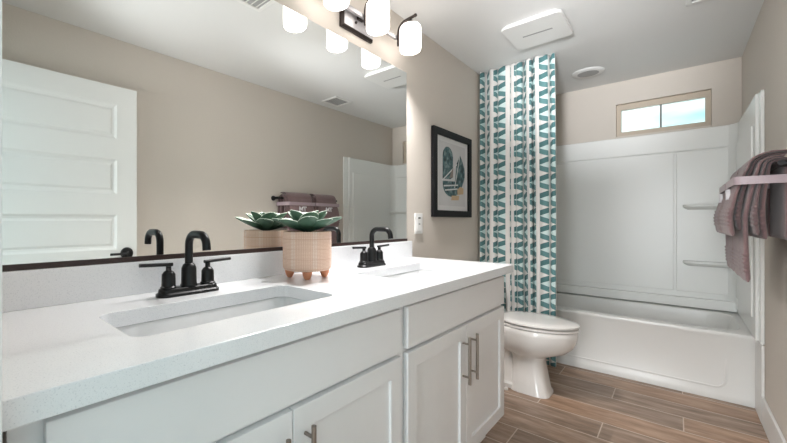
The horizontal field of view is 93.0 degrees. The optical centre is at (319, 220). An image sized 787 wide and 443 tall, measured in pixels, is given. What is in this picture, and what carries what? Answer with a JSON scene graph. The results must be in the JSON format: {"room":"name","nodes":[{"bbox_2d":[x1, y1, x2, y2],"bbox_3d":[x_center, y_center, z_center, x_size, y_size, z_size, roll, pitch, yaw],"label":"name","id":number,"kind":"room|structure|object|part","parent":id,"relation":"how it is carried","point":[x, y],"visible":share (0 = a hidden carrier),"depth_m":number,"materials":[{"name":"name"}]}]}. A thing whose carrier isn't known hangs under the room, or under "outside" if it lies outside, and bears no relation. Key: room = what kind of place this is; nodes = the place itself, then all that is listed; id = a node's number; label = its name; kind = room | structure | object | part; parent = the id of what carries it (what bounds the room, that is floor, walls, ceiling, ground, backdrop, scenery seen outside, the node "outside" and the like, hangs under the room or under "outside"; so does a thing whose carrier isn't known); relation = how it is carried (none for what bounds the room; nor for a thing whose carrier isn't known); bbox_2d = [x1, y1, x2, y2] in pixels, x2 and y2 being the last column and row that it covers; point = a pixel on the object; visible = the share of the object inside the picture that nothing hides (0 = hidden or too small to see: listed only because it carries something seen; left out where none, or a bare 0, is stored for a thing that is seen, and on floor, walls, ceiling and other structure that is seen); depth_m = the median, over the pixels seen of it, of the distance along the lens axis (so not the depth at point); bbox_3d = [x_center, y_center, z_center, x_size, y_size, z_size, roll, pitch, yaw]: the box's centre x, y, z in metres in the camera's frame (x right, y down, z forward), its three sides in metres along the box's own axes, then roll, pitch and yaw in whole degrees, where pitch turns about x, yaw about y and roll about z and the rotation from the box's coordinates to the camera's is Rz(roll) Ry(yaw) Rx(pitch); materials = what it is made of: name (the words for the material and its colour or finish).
{"room":"bathroom","nodes":[
{"label":"bathroom","id":0,"kind":"room"},
{"bbox_2d":[2,0,479,271],"bbox_3d":[0.584,-0.051,2.409,0.100,2.397,4.435,0,0,44],"label":"wall","id":1,"kind":"structure","parent":0,"point":[443,91],"depth_m":2.50,"materials":[{"name":"beige paint"}]},
{"bbox_2d":[2,0,406,270],"bbox_3d":[-0.155,-0.397,1.569,0.011,1.047,1.989,0,0,44],"label":"wall mirror","id":2,"kind":"object","parent":1,"relation":"attached to","point":[130,128],"visible":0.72,"depth_m":1.25,"materials":[{"name":"white mirror"}]},
{"bbox_2d":[2,241,411,312],"bbox_3d":[-0.136,0.177,1.582,0.020,0.100,2.033,0,0,44],"label":"backsplash","id":3,"kind":"structure","parent":1,"relation":"attached to","point":[31,288],"depth_m":1.10,"materials":[{"name":"white stone"}]},
{"bbox_2d":[323,0,420,55],"bbox_3d":[0.260,-1.047,1.860,0.199,0.202,0.738,0,0,44],"label":"vanity light","id":4,"kind":"object","parent":1,"relation":"attached to","point":[375,20],"visible":1,"depth_m":1.86,"materials":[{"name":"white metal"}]},
{"bbox_3d":[0.072,-1.022,1.608,0.116,0.150,0.116,0,0,44],"label":"lamp shade","id":5,"kind":"part","parent":4,"relation":"part of","materials":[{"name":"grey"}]},
{"bbox_3d":[0.204,-1.032,1.913,0.003,0.092,0.236,0,0,44],"label":"plate","id":6,"kind":"part","parent":4,"relation":"part of","materials":[{"name":"black metal"}]},
{"bbox_3d":[0.269,-1.075,1.849,0.117,0.142,0.015,0,0,44],"label":"arm","id":7,"kind":"part","parent":4,"relation":"part of","materials":[{"name":"brown metal"}]},
{"bbox_3d":[0.222,-1.055,1.896,0.016,0.022,0.630,0,0,44],"label":"rail","id":8,"kind":"part","parent":4,"relation":"part of","materials":[{"name":"black metal"}]},
{"bbox_3d":[0.289,-1.022,1.830,0.116,0.150,0.116,0,0,44],"label":"lamp shade","id":9,"kind":"part","parent":4,"relation":"part of","materials":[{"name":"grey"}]},
{"bbox_3d":[0.487,-1.075,2.073,0.117,0.142,0.015,0,0,44],"label":"arm","id":10,"kind":"part","parent":4,"relation":"part of","materials":[{"name":"brown metal"}]},
{"bbox_3d":[0.507,-1.022,2.053,0.116,0.150,0.116,0,0,44],"label":"lamp shade","id":11,"kind":"part","parent":4,"relation":"part of","materials":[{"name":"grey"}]},
{"bbox_2d":[415,213,422,233],"bbox_3d":[0.645,0.020,2.390,0.010,0.132,0.096,0,0,44],"label":"wall plate","id":12,"kind":"object","parent":1,"relation":"attached to","point":[418,217],"visible":1,"depth_m":2.38,"materials":[{"name":"white plastic"}]},
{"bbox_2d":[431,125,471,216],"bbox_3d":[0.994,-0.339,2.737,0.025,0.628,0.640,0,0,44],"label":"framed print","id":13,"kind":"object","parent":1,"relation":"attached to","point":[451,153],"visible":1,"depth_m":2.71,"materials":[{"name":"black wood"}]},
{"bbox_2d":[443,181,459,196],"bbox_3d":[0.979,-0.235,2.724,0.001,0.120,0.290,0,0,44],"label":"bowl","id":14,"kind":"object","parent":13,"relation":"on","point":[450,188],"depth_m":2.72,"materials":[{"name":"teal paper"}]},
{"bbox_2d":[283,231,330,279],"bbox_3d":[-0.052,0.135,1.480,0.196,0.184,0.196,0,0,44],"label":"pot","id":15,"kind":"object","parent":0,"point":[306,252],"depth_m":1.40,"materials":[{"name":"ceramic"}]},
{"bbox_2d":[388,0,763,94],"bbox_3d":[1.263,-1.290,1.743,2.000,0.080,4.440,0,0,44],"label":"ceiling","id":16,"kind":"structure","parent":0,"point":[631,39],"depth_m":2.45,"materials":[{"name":"paint"}]},
{"bbox_2d":[479,53,555,366],"bbox_3d":[1.553,-0.081,2.920,0.567,2.337,0.085,0,0,44],"label":"shower curtain","id":17,"kind":"object","parent":16,"relation":"hanging from","point":[518,100],"visible":0.79,"depth_m":2.88,"materials":[{"name":"teal fabric"}]},
{"bbox_2d":[501,9,572,49],"bbox_3d":[1.414,-1.236,2.385,0.340,0.028,0.390,0,0,44],"label":"exhaust fan","id":18,"kind":"object","parent":16,"relation":"attached to","point":[551,25],"visible":1,"depth_m":2.35,"materials":[{"name":"white plastic"}]},
{"bbox_2d":[572,67,604,77],"bbox_3d":[2.255,-1.240,3.083,0.224,0.019,0.224,0,0,44],"label":"recessed light","id":19,"kind":"object","parent":16,"relation":"in","point":[591,71],"visible":1,"depth_m":3.05,"materials":[{"name":"white plastic"}]},
{"bbox_2d":[686,0,705,5],"bbox_3d":[2.105,-1.245,1.959,0.210,0.010,0.255,0,0,44],"label":"ceiling vent","id":20,"kind":"object","parent":16,"relation":"in","point":[688,2],"visible":1,"depth_m":2.08,"materials":[{"name":"white plastic"}]},
{"bbox_2d":[481,362,769,442],"bbox_3d":[0.387,1.178,0.845,2.000,0.060,6.950,0,0,44],"label":"floor","id":21,"kind":"structure","parent":0,"point":[584,405],"depth_m":2.15,"materials":[{"name":"brown wood"}]},
{"bbox_2d":[2,308,400,442],"bbox_3d":[-0.262,0.707,1.028,0.608,0.878,0.988,0,0,44],"label":"vanity cabinet","id":22,"kind":"object","parent":21,"relation":"on","point":[341,384],"visible":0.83,"depth_m":0.81,"materials":[{"name":"white paint"}]},
{"bbox_3d":[-0.232,0.719,0.689,0.019,0.558,0.464,0,0,44],"label":"door","id":23,"kind":"part","parent":22,"relation":"part of","materials":[{"name":"white paint"}]},
{"bbox_2d":[2,241,512,431],"bbox_3d":[0.077,0.198,1.384,0.602,0.140,2.046,0,0,44],"label":"countertop","id":24,"kind":"structure","parent":22,"relation":"on","point":[64,350],"depth_m":0.92,"materials":[{"name":"white stone"}]},
{"bbox_2d":[139,230,230,298],"bbox_3d":[-0.377,0.129,1.116,0.153,0.197,0.296,0,0,44],"label":"faucet","id":25,"kind":"object","parent":24,"relation":"on","point":[189,285],"visible":1,"depth_m":1.13,"materials":[{"name":"black metal"}]},
{"bbox_3d":[-0.481,0.131,1.078,0.011,0.015,0.096,0,0,44],"label":"lever","id":26,"kind":"part","parent":25,"relation":"part of","materials":[{"name":"black metal"}]},
{"bbox_3d":[-0.456,0.170,1.103,0.047,0.066,0.047,0,0,44],"label":"handle","id":27,"kind":"part","parent":25,"relation":"part of","materials":[{"name":"black metal"}]},
{"bbox_3d":[-0.411,0.215,1.149,0.058,0.024,0.200,0,0,44],"label":"plate","id":28,"kind":"part","parent":25,"relation":"part of","materials":[{"name":"black metal"}]},
{"bbox_3d":[-0.411,0.168,1.149,0.052,0.070,0.052,0,0,44],"label":"spout","id":29,"kind":"part","parent":25,"relation":"part of","materials":[{"name":"black metal"}]},
{"bbox_3d":[-0.371,0.082,1.110,0.136,0.103,0.024,0,0,44],"label":"spout","id":30,"kind":"part","parent":25,"relation":"part of","materials":[{"name":"black metal"}]},
{"bbox_3d":[-0.366,0.170,1.195,0.047,0.066,0.047,0,0,44],"label":"handle","id":31,"kind":"part","parent":25,"relation":"part of","materials":[{"name":"black metal"}]},
{"bbox_3d":[-0.341,0.131,1.221,0.011,0.015,0.096,0,0,44],"label":"lever","id":32,"kind":"part","parent":25,"relation":"part of","materials":[{"name":"black metal"}]},
{"bbox_2d":[117,297,306,336],"bbox_3d":[-0.244,0.343,1.003,0.305,0.149,0.635,0,0,44],"label":"sink","id":33,"kind":"object","parent":24,"relation":"in","point":[164,325],"visible":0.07,"depth_m":1.08,"materials":[{"name":"ceramic"}]},
{"bbox_2d":[272,210,341,279],"bbox_3d":[-0.053,0.092,1.486,0.270,0.270,0.263,0,0,26],"label":"potted succulent","id":34,"kind":"object","parent":24,"relation":"on","point":[306,250],"visible":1,"depth_m":1.40,"materials":[{"name":"beige ceramic"}]},
{"bbox_2d":[352,227,392,267],"bbox_3d":[0.294,0.129,1.804,0.153,0.197,0.296,0,0,44],"label":"faucet","id":35,"kind":"object","parent":24,"relation":"on","point":[373,257],"visible":1,"depth_m":1.81,"materials":[{"name":"black metal"}]},
{"bbox_3d":[0.215,0.170,1.792,0.047,0.066,0.047,0,0,44],"label":"handle","id":36,"kind":"part","parent":35,"relation":"part of","materials":[{"name":"black metal"}]},
{"bbox_3d":[0.260,0.215,1.837,0.058,0.024,0.200,0,0,44],"label":"plate","id":37,"kind":"part","parent":35,"relation":"part of","materials":[{"name":"black metal"}]},
{"bbox_3d":[0.260,0.168,1.837,0.052,0.070,0.052,0,0,44],"label":"spout","id":38,"kind":"part","parent":35,"relation":"part of","materials":[{"name":"black metal"}]},
{"bbox_3d":[0.304,0.170,1.883,0.047,0.066,0.047,0,0,44],"label":"handle","id":39,"kind":"part","parent":35,"relation":"part of","materials":[{"name":"black metal"}]},
{"bbox_3d":[0.300,0.082,1.798,0.136,0.103,0.024,0,0,44],"label":"spout","id":40,"kind":"part","parent":35,"relation":"part of","materials":[{"name":"black metal"}]},
{"bbox_2d":[384,270,440,278],"bbox_3d":[0.440,0.343,1.704,0.305,0.149,0.635,0,0,44],"label":"sink","id":41,"kind":"object","parent":24,"relation":"in","point":[418,273],"visible":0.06,"depth_m":1.93,"materials":[{"name":"ceramic"}]},
{"bbox_3d":[-0.022,0.576,0.864,0.036,0.193,0.012,0,0,44],"label":"handle","id":42,"kind":"part","parent":22,"relation":"part of","materials":[{"name":"silver metal"}]},
{"bbox_3d":[0.094,0.719,1.023,0.019,0.558,0.464,0,0,44],"label":"door","id":43,"kind":"part","parent":22,"relation":"part of","materials":[{"name":"white paint"}]},
{"bbox_3d":[0.091,0.719,1.026,0.009,0.443,0.348,0,0,44],"label":"door panel","id":44,"kind":"part","parent":22,"relation":"part of","materials":[{"name":"white paint"}]},
{"bbox_2d":[399,276,503,442],"bbox_3d":[0.423,0.707,1.731,0.608,0.878,0.974,0,0,44],"label":"vanity cabinet","id":45,"kind":"object","parent":21,"relation":"on","point":[452,353],"visible":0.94,"depth_m":1.48,"materials":[{"name":"white paint"}]},
{"bbox_3d":[0.449,0.719,1.387,0.019,0.558,0.468,0,0,44],"label":"door","id":46,"kind":"part","parent":45,"relation":"part of","materials":[{"name":"white paint"}]},
{"bbox_3d":[0.446,0.719,1.390,0.009,0.443,0.354,0,0,44],"label":"door panel","id":47,"kind":"part","parent":45,"relation":"part of","materials":[{"name":"white paint"}]},
{"bbox_3d":[0.613,0.356,1.556,0.019,0.140,0.940,0,0,44],"label":"drawer","id":48,"kind":"part","parent":45,"relation":"part of","materials":[{"name":"white paint"}]},
{"bbox_3d":[0.605,0.576,1.508,0.036,0.193,0.012,0,0,44],"label":"handle","id":49,"kind":"part","parent":45,"relation":"part of","materials":[{"name":"silver metal"}]},
{"bbox_3d":[0.659,0.576,1.564,0.036,0.193,0.012,0,0,44],"label":"handle","id":50,"kind":"part","parent":45,"relation":"part of","materials":[{"name":"silver metal"}]},
{"bbox_3d":[0.778,0.719,1.725,0.019,0.558,0.468,0,0,44],"label":"door","id":51,"kind":"part","parent":45,"relation":"part of","materials":[{"name":"white paint"}]},
{"bbox_3d":[0.775,0.719,1.727,0.009,0.443,0.354,0,0,44],"label":"door panel","id":52,"kind":"part","parent":45,"relation":"part of","materials":[{"name":"white paint"}]},
{"bbox_2d":[504,311,579,398],"bbox_3d":[1.359,0.763,2.571,0.763,0.767,0.460,0,0,44],"label":"toilet","id":53,"kind":"object","parent":21,"relation":"on","point":[530,338],"visible":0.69,"depth_m":2.39,"materials":[{"name":"white ceramic"}]},
{"bbox_3d":[1.460,0.697,2.473,0.477,0.018,0.378,0,0,44],"label":"seat","id":54,"kind":"part","parent":53,"relation":"part of","materials":[{"name":"white plastic"}]},
{"bbox_3d":[1.460,0.669,2.473,0.483,0.023,0.386,0,0,44],"label":"lid","id":55,"kind":"part","parent":53,"relation":"part of","materials":[{"name":"white plastic"}]},
{"bbox_2d":[556,292,754,407],"bbox_3d":[2.376,0.926,3.053,1.562,0.441,0.798,0,0,44],"label":"bathtub","id":56,"kind":"object","parent":21,"relation":"on","point":[702,352],"visible":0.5,"depth_m":2.58,"materials":[{"name":"ceramic"}]},
{"bbox_2d":[556,57,741,145],"bbox_3d":[2.698,-0.051,3.383,1.566,2.397,0.120,0,0,44],"label":"wall","id":57,"kind":"structure","parent":0,"point":[589,114],"depth_m":3.20,"materials":[{"name":"beige paint"}]},
{"bbox_2d":[556,89,764,344],"bbox_3d":[2.296,-0.017,2.971,1.564,1.442,1.029,0,0,44],"label":"tub surround","id":58,"kind":"object","parent":57,"relation":"attached to","point":[635,214],"visible":0.7,"depth_m":3.10,"materials":[{"name":"white plastic"}]},
{"bbox_3d":[2.647,-0.019,3.331,1.511,1.438,0.023,0,0,44],"label":"panel","id":59,"kind":"part","parent":58,"relation":"part of","materials":[{"name":"white plastic"}]},
{"bbox_2d":[683,204,717,209],"bbox_3d":[3.040,-0.108,2.864,0.291,0.040,0.075,0,0,44],"label":"shelf","id":60,"kind":"object","parent":58,"relation":"attached to","point":[685,206],"depth_m":2.89,"materials":[{"name":"white plastic"}]},
{"bbox_2d":[683,260,728,267],"bbox_3d":[3.040,0.343,2.864,0.291,0.040,0.075,0,0,44],"label":"shelf","id":61,"kind":"object","parent":58,"relation":"attached to","point":[686,263],"depth_m":2.88,"materials":[{"name":"white plastic"}]},
{"bbox_3d":[2.876,-0.019,2.465,0.026,1.438,0.945,0,0,44],"label":"panel","id":62,"kind":"part","parent":58,"relation":"part of","materials":[{"name":"white plastic"}]},
{"bbox_2d":[617,90,710,136],"bbox_3d":[2.928,-0.902,3.148,0.590,0.288,0.045,0,0,44],"label":"window","id":63,"kind":"structure","parent":57,"relation":"in","point":[706,94],"depth_m":3.12,"materials":[{"name":"beige plastic"}]},
{"bbox_2d":[748,189,770,236],"bbox_3d":[2.135,-0.084,1.801,0.096,0.312,0.338,0,0,44],"label":"bath towel","id":64,"kind":"object","parent":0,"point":[768,190],"depth_m":1.67,"materials":[{"name":"fabric"}]},
{"bbox_2d":[742,0,786,441],"bbox_3d":[1.777,-0.051,1.245,0.100,2.397,4.435,0,0,44],"label":"wall","id":65,"kind":"structure","parent":0,"point":[764,57],"depth_m":1.86,"materials":[{"name":"beige paint"}]},
{"bbox_2d":[755,340,764,423],"bbox_3d":[2.572,0.926,2.143,0.013,0.440,0.229,0,0,44],"label":"trim","id":66,"kind":"structure","parent":65,"relation":"attached to","point":[759,349],"depth_m":2.11,"materials":[{"name":"white paint"}]},
{"bbox_2d":[762,397,786,442],"bbox_3d":[1.385,1.070,0.925,0.012,0.154,3.169,0,0,44],"label":"baseboard","id":67,"kind":"structure","parent":65,"relation":"attached to","point":[773,432],"depth_m":1.87,"materials":[{"name":"white paint"}]},
{"bbox_2d":[770,160,786,170],"bbox_3d":[2.029,-0.214,1.639,0.086,0.048,0.860,0,0,44],"label":"towel bar","id":68,"kind":"object","parent":65,"relation":"attached to","point":[781,163],"visible":0.27,"depth_m":1.37,"materials":[{"name":"black metal"}]},
{"bbox_2d":[713,168,770,270],"bbox_3d":[2.111,-0.014,1.816,0.216,0.524,0.363,0,0,44],"label":"bundle","id":69,"kind":"object","parent":68,"relation":"hanging from","point":[722,195],"visible":0.19,"depth_m":1.79,"materials":[{"name":"fabric"}]},
{"bbox_2d":[718,149,786,281],"bbox_3d":[1.852,-0.014,1.551,0.216,0.524,0.373,0,0,44],"label":"bundle","id":70,"kind":"object","parent":68,"relation":"hanging from","point":[743,211],"visible":0.98,"depth_m":1.47,"materials":[{"name":"fabric"}]},
{"bbox_2d":[733,153,786,229],"bbox_3d":[1.848,-0.114,1.562,0.145,0.304,0.329,0,0,44],"label":"hand towel","id":71,"kind":"object","parent":70,"relation":"hanging from","point":[745,196],"depth_m":1.47,"materials":[{"name":"fabric"}]},
{"bbox_2d":[750,159,786,239],"bbox_3d":[1.877,-0.084,1.536,0.096,0.312,0.348,0,0,44],"label":"bath towel","id":72,"kind":"object","parent":70,"relation":"hanging from","point":[761,177],"depth_m":1.44,"materials":[{"name":"fabric"}]},
{"bbox_3d":[-0.330,-0.051,0.277,1.566,2.397,0.105,0,0,44],"label":"wall","id":73,"kind":"structure","parent":0,"visible":0},
{"bbox_2d":[0,0,1,442],"bbox_3d":[-0.108,0.077,0.079,0.959,2.139,0.131,0,0,44],"label":"trim","id":74,"kind":"structure","parent":73,"relation":"attached to","point":[0,0],"depth_m":0.42,"materials":[{"name":"white paint"}]}
]}

